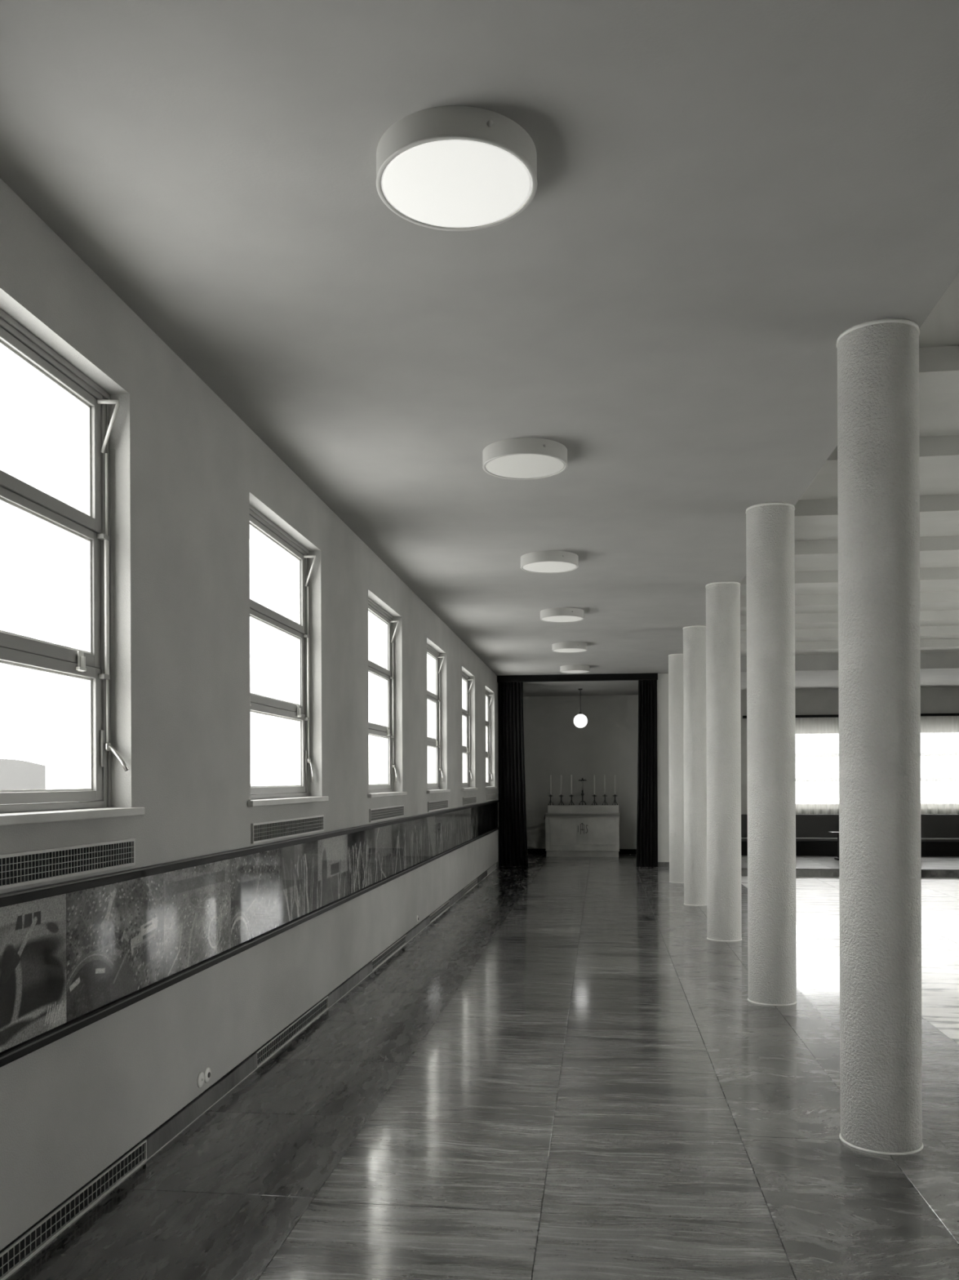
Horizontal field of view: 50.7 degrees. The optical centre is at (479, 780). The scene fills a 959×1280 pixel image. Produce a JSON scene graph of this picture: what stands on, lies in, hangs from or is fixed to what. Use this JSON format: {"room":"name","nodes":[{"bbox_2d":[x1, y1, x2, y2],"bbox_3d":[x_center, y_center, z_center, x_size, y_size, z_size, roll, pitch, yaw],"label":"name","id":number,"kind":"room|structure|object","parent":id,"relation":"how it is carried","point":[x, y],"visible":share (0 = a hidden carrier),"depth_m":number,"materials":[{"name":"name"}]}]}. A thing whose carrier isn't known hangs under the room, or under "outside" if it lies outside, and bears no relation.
{"room":"church side aisle","nodes":[
{"label":"church side aisle","id":0,"kind":"room"},
{"bbox_2d":[0,347,464,789],"bbox_3d":[-1.072,-0.029,9.698,0.214,3.907,27.600,0,0,7],"label":"wall","id":1,"kind":"structure","parent":0,"point":[63,416],"depth_m":4.27,"materials":[{"name":"white"}]},
{"bbox_2d":[0,177,498,1250],"bbox_3d":[-0.883,-0.030,9.675,0.166,3.907,27.600,0,0,7],"label":"wall","id":2,"kind":"structure","parent":0,"point":[187,472],"depth_m":4.86,"materials":[{"name":"paint"}]},
{"bbox_2d":[0,838,135,889],"bbox_3d":[-1.535,0.297,3.510,0.014,0.112,1.455,0,0,7],"label":"air vent","id":3,"kind":"object","parent":2,"relation":"in","point":[32,867],"visible":1,"depth_m":3.68,"materials":[{"name":"black metal"}]},
{"bbox_2d":[0,308,144,826],"bbox_3d":[-1.612,-0.736,3.516,0.199,1.764,1.564,0,0,7],"label":"window","id":4,"kind":"structure","parent":2,"relation":"in","point":[91,664],"depth_m":4.08,"materials":[{"name":"grey paint"}]},
{"bbox_2d":[0,1139,146,1279],"bbox_3d":[-1.521,1.580,3.582,0.012,0.086,1.509,0,0,7],"label":"air vent","id":5,"kind":"object","parent":2,"relation":"attached to","point":[20,1251],"visible":1,"depth_m":3.71,"materials":[{"name":"black metal"}]},
{"bbox_2d":[197,1071,204,1088],"bbox_3d":[-1.358,1.461,4.941,0.014,0.076,0.076,0,0,7],"label":"wall socket","id":6,"kind":"object","parent":2,"relation":"attached to","point":[201,1078],"visible":1,"depth_m":4.93,"materials":[{"name":"white plastic"}]},
{"bbox_2d":[204,1066,211,1083],"bbox_3d":[-1.348,1.462,5.024,0.014,0.076,0.076,0,0,7],"label":"wall socket","id":7,"kind":"object","parent":2,"relation":"attached to","point":[207,1073],"visible":1,"depth_m":5.01,"materials":[{"name":"white plastic"}]},
{"bbox_2d":[0,800,498,1067],"bbox_3d":[-0.674,0.643,10.567,0.031,0.554,17.139,0,0,7],"label":"frieze","id":8,"kind":"object","parent":2,"relation":"attached to","point":[74,954],"visible":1,"depth_m":4.56,"materials":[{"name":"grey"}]},
{"bbox_2d":[0,862,498,1279],"bbox_3d":[-1.020,1.577,7.729,0.016,0.094,22.900,0,0,7],"label":"baseboard","id":9,"kind":"structure","parent":2,"relation":"attached to","point":[164,1134],"depth_m":5.08,"materials":[{"name":"stone"}]},
{"bbox_2d":[251,814,324,844],"bbox_3d":[-1.187,0.296,6.392,0.014,0.112,1.455,0,0,7],"label":"air vent","id":10,"kind":"object","parent":2,"relation":"in","point":[261,832],"visible":1,"depth_m":6.26,"materials":[{"name":"black metal"}]},
{"bbox_2d":[247,504,328,806],"bbox_3d":[-1.264,-0.738,6.397,0.199,1.764,1.564,0,0,7],"label":"window","id":11,"kind":"structure","parent":2,"relation":"in","point":[299,712],"depth_m":6.85,"materials":[{"name":"grey paint"}]},
{"bbox_2d":[255,995,328,1066],"bbox_3d":[-1.174,1.579,6.463,0.012,0.086,1.509,0,0,7],"label":"air vent","id":12,"kind":"object","parent":2,"relation":"attached to","point":[274,1045],"visible":1,"depth_m":6.34,"materials":[{"name":"black metal"}]},
{"bbox_2d":[368,804,404,822],"bbox_3d":[-0.840,0.294,9.274,0.014,0.112,1.455,0,0,7],"label":"air vent","id":13,"kind":"object","parent":2,"relation":"in","point":[395,811],"visible":1,"depth_m":9.19,"materials":[{"name":"black metal"}]},
{"bbox_2d":[367,597,407,797],"bbox_3d":[-0.917,-0.739,9.279,0.199,1.764,1.564,0,0,7],"label":"window","id":14,"kind":"structure","parent":2,"relation":"in","point":[386,731],"depth_m":9.90,"materials":[{"name":"grey paint"}]},
{"bbox_2d":[372,934,406,971],"bbox_3d":[-0.827,1.577,9.345,0.012,0.086,1.509,0,0,7],"label":"air vent","id":15,"kind":"object","parent":2,"relation":"attached to","point":[399,944],"visible":1,"depth_m":9.28,"materials":[{"name":"black metal"}]},
{"bbox_2d":[427,799,448,811],"bbox_3d":[-0.492,0.293,12.155,0.014,0.112,1.455,0,0,7],"label":"air vent","id":16,"kind":"object","parent":2,"relation":"in","point":[442,804],"visible":1,"depth_m":12.06,"materials":[{"name":"black metal"}]},
{"bbox_2d":[426,644,450,793],"bbox_3d":[-0.569,-0.741,12.160,0.199,1.764,1.564,0,0,7],"label":"window","id":17,"kind":"structure","parent":2,"relation":"in","point":[435,742],"depth_m":12.79,"materials":[{"name":"grey paint"}]},
{"bbox_2d":[430,900,449,923],"bbox_3d":[-0.479,1.576,12.226,0.012,0.086,1.509,0,0,7],"label":"air vent","id":18,"kind":"object","parent":2,"relation":"attached to","point":[433,916],"visible":1,"depth_m":12.22,"materials":[{"name":"black metal"}]},
{"bbox_2d":[462,795,475,805],"bbox_3d":[-0.145,0.292,15.037,0.014,0.112,1.455,0,0,7],"label":"air vent","id":19,"kind":"object","parent":2,"relation":"in","point":[468,800],"visible":1,"depth_m":14.91,"materials":[{"name":"black metal"}]},
{"bbox_2d":[462,671,477,791],"bbox_3d":[-0.222,-0.742,15.042,0.199,1.764,1.564,0,0,7],"label":"window","id":20,"kind":"structure","parent":2,"relation":"in","point":[465,713],"depth_m":15.67,"materials":[{"name":"grey paint"}]},
{"bbox_2d":[464,878,477,894],"bbox_3d":[-0.132,1.575,15.108,0.012,0.086,1.509,0,0,7],"label":"air vent","id":21,"kind":"object","parent":2,"relation":"attached to","point":[474,882],"visible":1,"depth_m":15.12,"materials":[{"name":"black metal"}]},
{"bbox_2d":[485,793,495,801],"bbox_3d":[0.203,0.290,17.918,0.014,0.112,1.455,0,0,7],"label":"air vent","id":22,"kind":"object","parent":2,"relation":"in","point":[488,797],"visible":1,"depth_m":17.75,"materials":[{"name":"black metal"}]},
{"bbox_2d":[485,689,497,789],"bbox_3d":[0.126,-0.744,17.924,0.199,1.764,1.564,0,0,7],"label":"window","id":23,"kind":"structure","parent":2,"relation":"in","point":[487,693],"depth_m":18.56,"materials":[{"name":"grey paint"}]},
{"bbox_2d":[487,863,496,875],"bbox_3d":[0.216,1.573,17.989,0.012,0.086,1.509,0,0,7],"label":"air vent","id":24,"kind":"object","parent":2,"relation":"attached to","point":[490,870],"visible":1,"depth_m":18.05,"materials":[{"name":"black metal"}]},
{"bbox_2d":[0,0,958,689],"bbox_3d":[4.882,-2.244,8.954,12.232,0.493,27.550,0,0,7],"label":"ceiling","id":25,"kind":"structure","parent":0,"point":[726,190],"depth_m":3.87,"materials":[{"name":"paint"}]},
{"bbox_2d":[376,105,537,231],"bbox_3d":[-0.073,-1.941,3.230,0.514,0.092,0.514,0,0,7],"label":"ceiling lamp","id":26,"kind":"object","parent":25,"relation":"attached to","point":[450,167],"visible":1,"depth_m":3.14,"materials":[{"name":"grey paint"}]},
{"bbox_2d":[381,139,532,227],"bbox_3d":[-0.073,-1.903,3.230,0.485,0.008,0.485,0,0,7],"label":"diffuser","id":27,"kind":"object","parent":26,"relation":"attached to","point":[426,183],"depth_m":3.20,"materials":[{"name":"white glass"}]},
{"bbox_2d":[482,437,567,479],"bbox_3d":[0.275,-1.942,6.112,0.514,0.092,0.514,0,0,7],"label":"ceiling lamp","id":28,"kind":"object","parent":25,"relation":"attached to","point":[519,458],"visible":1,"depth_m":5.99,"materials":[{"name":"grey paint"}]},
{"bbox_2d":[484,453,564,478],"bbox_3d":[0.275,-1.904,6.112,0.485,0.008,0.485,0,0,7],"label":"diffuser","id":29,"kind":"object","parent":28,"relation":"attached to","point":[500,465],"depth_m":6.09,"materials":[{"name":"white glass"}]},
{"bbox_2d":[520,551,578,573],"bbox_3d":[0.622,-1.944,8.993,0.514,0.092,0.514,0,0,7],"label":"ceiling lamp","id":30,"kind":"object","parent":25,"relation":"attached to","point":[540,562],"visible":1,"depth_m":8.85,"materials":[{"name":"grey paint"}]},
{"bbox_2d":[522,561,576,572],"bbox_3d":[0.622,-1.905,8.993,0.485,0.008,0.485,0,0,7],"label":"diffuser","id":31,"kind":"object","parent":30,"relation":"attached to","point":[531,566],"depth_m":8.98,"materials":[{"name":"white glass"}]},
{"bbox_2d":[540,607,584,622],"bbox_3d":[0.970,-1.945,11.875,0.514,0.092,0.514,0,0,7],"label":"ceiling lamp","id":32,"kind":"object","parent":25,"relation":"attached to","point":[560,615],"visible":1,"depth_m":11.72,"materials":[{"name":"grey paint"}]},
{"bbox_2d":[541,615,582,622],"bbox_3d":[0.970,-1.907,11.875,0.485,0.008,0.485,0,0,7],"label":"diffuser","id":33,"kind":"object","parent":32,"relation":"attached to","point":[544,618],"depth_m":11.84,"materials":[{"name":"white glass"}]},
{"bbox_2d":[552,641,587,653],"bbox_3d":[1.317,-1.946,14.757,0.514,0.092,0.514,0,0,7],"label":"ceiling lamp","id":34,"kind":"object","parent":25,"relation":"attached to","point":[568,646],"visible":1,"depth_m":14.58,"materials":[{"name":"grey paint"}]},
{"bbox_2d":[553,648,586,652],"bbox_3d":[1.317,-1.908,14.757,0.485,0.008,0.485,0,0,7],"label":"diffuser","id":35,"kind":"object","parent":34,"relation":"attached to","point":[556,650],"depth_m":14.73,"materials":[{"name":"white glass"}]},
{"bbox_2d":[560,664,590,673],"bbox_3d":[1.665,-1.948,17.638,0.514,0.092,0.514,0,0,7],"label":"ceiling lamp","id":36,"kind":"object","parent":25,"relation":"attached to","point":[576,668],"visible":1,"depth_m":17.46,"materials":[{"name":"grey paint"}]},
{"bbox_2d":[561,670,588,673],"bbox_3d":[1.665,-1.910,17.638,0.485,0.008,0.485,0,0,7],"label":"diffuser","id":37,"kind":"object","parent":36,"relation":"attached to","point":[562,671],"depth_m":17.61,"materials":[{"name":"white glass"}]},
{"bbox_2d":[497,672,657,682],"bbox_3d":[1.827,-1.932,18.977,2.990,0.119,0.140,0,0,7],"label":"curtain pelmet","id":38,"kind":"object","parent":25,"relation":"attached to","point":[610,677],"visible":1,"depth_m":18.91,"materials":[{"name":"black fabric"}]},
{"bbox_2d":[497,681,528,866],"bbox_3d":[0.636,-0.126,19.118,0.556,3.482,0.098,0,0,7],"label":"curtain","id":39,"kind":"object","parent":38,"relation":"hanging from","point":[513,835],"visible":1,"depth_m":19.11,"materials":[{"name":"black fabric"}]},
{"bbox_2d":[635,680,657,867],"bbox_3d":[3.109,-0.136,18.820,0.401,3.482,0.102,0,0,7],"label":"curtain","id":40,"kind":"object","parent":38,"relation":"hanging from","point":[647,771],"visible":1,"depth_m":18.80,"materials":[{"name":"black fabric"}]},
{"bbox_2d":[5,853,958,1279],"bbox_3d":[0.691,1.767,9.134,3.836,0.300,26.900,0,0,7],"label":"floor","id":41,"kind":"structure","parent":0,"point":[561,1075],"depth_m":4.56,"materials":[{"name":"grey tile"}]},
{"bbox_2d":[545,805,619,857],"bbox_3d":[2.212,1.072,21.696,1.570,1.078,0.632,0,0,7],"label":"altar","id":42,"kind":"object","parent":41,"relation":"on","point":[567,837],"visible":0.93,"depth_m":21.42,"materials":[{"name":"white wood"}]},
{"bbox_2d":[543,813,621,819],"bbox_3d":[2.197,0.755,21.587,1.626,0.135,0.434,0,0,7],"label":"altar cloth","id":43,"kind":"object","parent":42,"relation":"on","point":[545,814],"visible":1,"depth_m":21.38,"materials":[{"name":"grey fabric"}]},
{"bbox_2d":[578,777,586,805],"bbox_3d":[2.234,0.234,21.920,0.140,0.588,0.108,0,0,-29],"label":"crucifix","id":44,"kind":"object","parent":42,"relation":"on","point":[582,780],"visible":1,"depth_m":21.91,"materials":[{"name":"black metal"}]},
{"bbox_2d":[602,794,607,804],"bbox_3d":[2.712,0.411,21.857,0.120,0.231,0.124,0,0,7],"label":"candlestick","id":45,"kind":"object","parent":42,"relation":"on","point":[604,795],"visible":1,"depth_m":21.86,"materials":[{"name":"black metal"}]},
{"bbox_2d":[604,774,605,794],"bbox_3d":[2.711,0.074,21.863,0.029,0.442,0.029,0,0,7],"label":"candle","id":46,"kind":"object","parent":45,"relation":"on","point":[604,775],"visible":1,"depth_m":21.85,"materials":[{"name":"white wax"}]},
{"bbox_3d":[1.549,0.416,21.997,0.120,0.231,0.124,0,0,7],"label":"candlestick","id":47,"kind":"object","parent":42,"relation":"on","visible":0},
{"bbox_2d":[550,774,551,794],"bbox_3d":[1.548,0.079,22.003,0.029,0.442,0.029,0,0,7],"label":"candle","id":48,"kind":"object","parent":47,"relation":"on","point":[550,775],"visible":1,"depth_m":21.99,"materials":[{"name":"white wax"}]},
{"bbox_3d":[1.996,0.414,21.943,0.120,0.231,0.124,0,0,7],"label":"candlestick","id":49,"kind":"object","parent":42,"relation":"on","visible":0},
{"bbox_2d":[570,774,572,794],"bbox_3d":[1.995,0.077,21.949,0.029,0.442,0.029,0,0,7],"label":"candle","id":50,"kind":"object","parent":49,"relation":"on","point":[571,775],"visible":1,"depth_m":21.94,"materials":[{"name":"white wax"}]},
{"bbox_3d":[2.488,0.412,21.884,0.120,0.231,0.124,0,0,7],"label":"candlestick","id":51,"kind":"object","parent":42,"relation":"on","visible":0},
{"bbox_2d":[593,774,595,794],"bbox_3d":[2.488,0.075,21.890,0.029,0.442,0.029,0,0,7],"label":"candle","id":52,"kind":"object","parent":51,"relation":"on","point":[593,775],"visible":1,"depth_m":21.88,"materials":[{"name":"white wax"}]},
{"bbox_2d":[657,673,669,862],"bbox_3d":[3.560,-0.198,18.985,0.485,3.607,0.250,0,0,7],"label":"wall pier","id":53,"kind":"object","parent":41,"relation":"on","point":[663,678],"visible":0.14,"depth_m":18.88,"materials":[{"name":"paint"}]},
{"bbox_2d":[657,862,669,866],"bbox_3d":[3.557,1.560,18.854,0.495,0.090,0.014,0,0,7],"label":"baseboard","id":54,"kind":"object","parent":53,"relation":"attached to","point":[660,864],"visible":0.36,"depth_m":18.86,"materials":[{"name":"stone"}]},
{"bbox_2d":[668,653,684,883],"bbox_3d":[3.180,-0.197,16.055,0.351,3.607,0.351,0,0,7],"label":"column","id":55,"kind":"structure","parent":41,"relation":"on","point":[676,766],"depth_m":15.90,"materials":[{"name":"white paint"}]},
{"bbox_2d":[682,625,706,906],"bbox_3d":[2.832,-0.195,13.174,0.351,3.607,0.351,0,0,7],"label":"column","id":56,"kind":"structure","parent":41,"relation":"on","point":[695,744],"depth_m":13.02,"materials":[{"name":"white paint"}]},
{"bbox_2d":[705,581,742,942],"bbox_3d":[2.485,-0.194,10.292,0.351,3.607,0.351,0,0,7],"label":"column","id":57,"kind":"structure","parent":41,"relation":"on","point":[723,710],"depth_m":10.14,"materials":[{"name":"white paint"}]},
{"bbox_2d":[746,502,797,1005],"bbox_3d":[2.137,-0.192,7.410,0.351,3.607,0.351,0,0,7],"label":"column","id":58,"kind":"structure","parent":41,"relation":"on","point":[770,526],"depth_m":7.26,"materials":[{"name":"white paint"}]},
{"bbox_2d":[836,318,923,1155],"bbox_3d":[1.790,-0.191,4.529,0.351,3.607,0.351,0,0,7],"label":"column","id":59,"kind":"structure","parent":41,"relation":"on","point":[878,459],"depth_m":4.38,"materials":[{"name":"white paint"}]},
{"bbox_2d":[523,694,638,848],"bbox_3d":[2.411,-0.193,22.372,3.337,3.607,0.200,0,0,7],"label":"wall","id":60,"kind":"structure","parent":0,"point":[607,744],"depth_m":22.30,"materials":[{"name":"paint"}]},
{"bbox_2d":[527,848,636,853],"bbox_3d":[2.405,1.555,22.266,3.337,0.110,0.014,0,0,7],"label":"baseboard","id":61,"kind":"structure","parent":60,"relation":"attached to","point":[529,851],"depth_m":22.37,"materials":[{"name":"black wood"}]},
{"bbox_2d":[523,680,638,696],"bbox_3d":[2.210,-2.137,20.769,3.337,0.519,3.430,0,0,7],"label":"ceiling","id":62,"kind":"structure","parent":0,"point":[593,687],"depth_m":20.55,"materials":[{"name":"paint"}]},
{"bbox_2d":[573,688,587,728],"bbox_3d":[2.058,-1.479,20.611,0.280,0.795,0.280,0,0,7],"label":"globe pendant","id":63,"kind":"object","parent":62,"relation":"hanging from","point":[580,721],"visible":1,"depth_m":20.52,"materials":[{"name":"white glass"}]},
{"bbox_2d":[740,686,958,814],"bbox_3d":[8.364,-0.068,22.234,8.515,3.907,0.350,0,0,7],"label":"wall","id":64,"kind":"structure","parent":0,"point":[933,700],"depth_m":22.14,"materials":[{"name":"paint"}]},
{"bbox_2d":[795,726,839,809],"bbox_3d":[7.142,-0.282,22.275,2.250,1.814,0.200,0,0,7],"label":"window","id":65,"kind":"structure","parent":64,"relation":"in","point":[808,730],"depth_m":22.27,"materials":[{"name":"white glass"}]},
{"bbox_2d":[742,713,958,718],"bbox_3d":[8.536,-1.417,21.970,5.500,0.055,0.129,0,0,7],"label":"track","id":66,"kind":"object","parent":64,"relation":"attached to","point":[922,714],"visible":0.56,"depth_m":22.00,"materials":[{"name":"black metal"}]},
{"bbox_2d":[920,725,958,808],"bbox_3d":[9.872,-0.293,21.946,2.250,1.814,0.200,0,0,7],"label":"window","id":67,"kind":"structure","parent":64,"relation":"in","point":[924,729],"depth_m":21.96,"materials":[{"name":"white glass"}]},
{"bbox_2d":[741,875,958,1159],"bbox_3d":[6.546,1.913,6.590,8.395,0.360,23.250,0,0,7],"label":"floor","id":68,"kind":"structure","parent":0,"point":[817,898],"depth_m":9.25,"materials":[{"name":"grey tile"}]},
{"bbox_2d":[741,855,958,877],"bbox_3d":[8.195,1.836,20.266,8.395,0.500,4.299,0,0,7],"label":"platform","id":69,"kind":"object","parent":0,"point":[806,865],"visible":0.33,"depth_m":18.73,"materials":[{"name":"grey tile"}]},
{"bbox_2d":[827,831,839,860],"bbox_3d":[7.331,1.310,20.319,0.540,0.560,0.440,0,0,7],"label":"side table","id":70,"kind":"object","parent":69,"relation":"on","point":[837,833],"visible":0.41,"depth_m":20.30,"materials":[{"name":"black metal"}]},
{"bbox_2d":[741,814,958,856],"bbox_3d":[8.003,1.157,21.644,7.300,0.860,0.649,0,0,7],"label":"wall","id":71,"kind":"structure","parent":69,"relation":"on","point":[940,833],"depth_m":21.58,"materials":[{"name":"black wood"}]},
{"label":"outside","id":72,"kind":"structure","parent":0,"visible":0},
{"bbox_2d":[0,759,251,790],"bbox_3d":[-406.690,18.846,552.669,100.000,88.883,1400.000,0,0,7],"label":"hills","id":73,"kind":"structure","parent":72,"point":[14,774],"depth_m":752.39,"materials":[{"name":"grey"}]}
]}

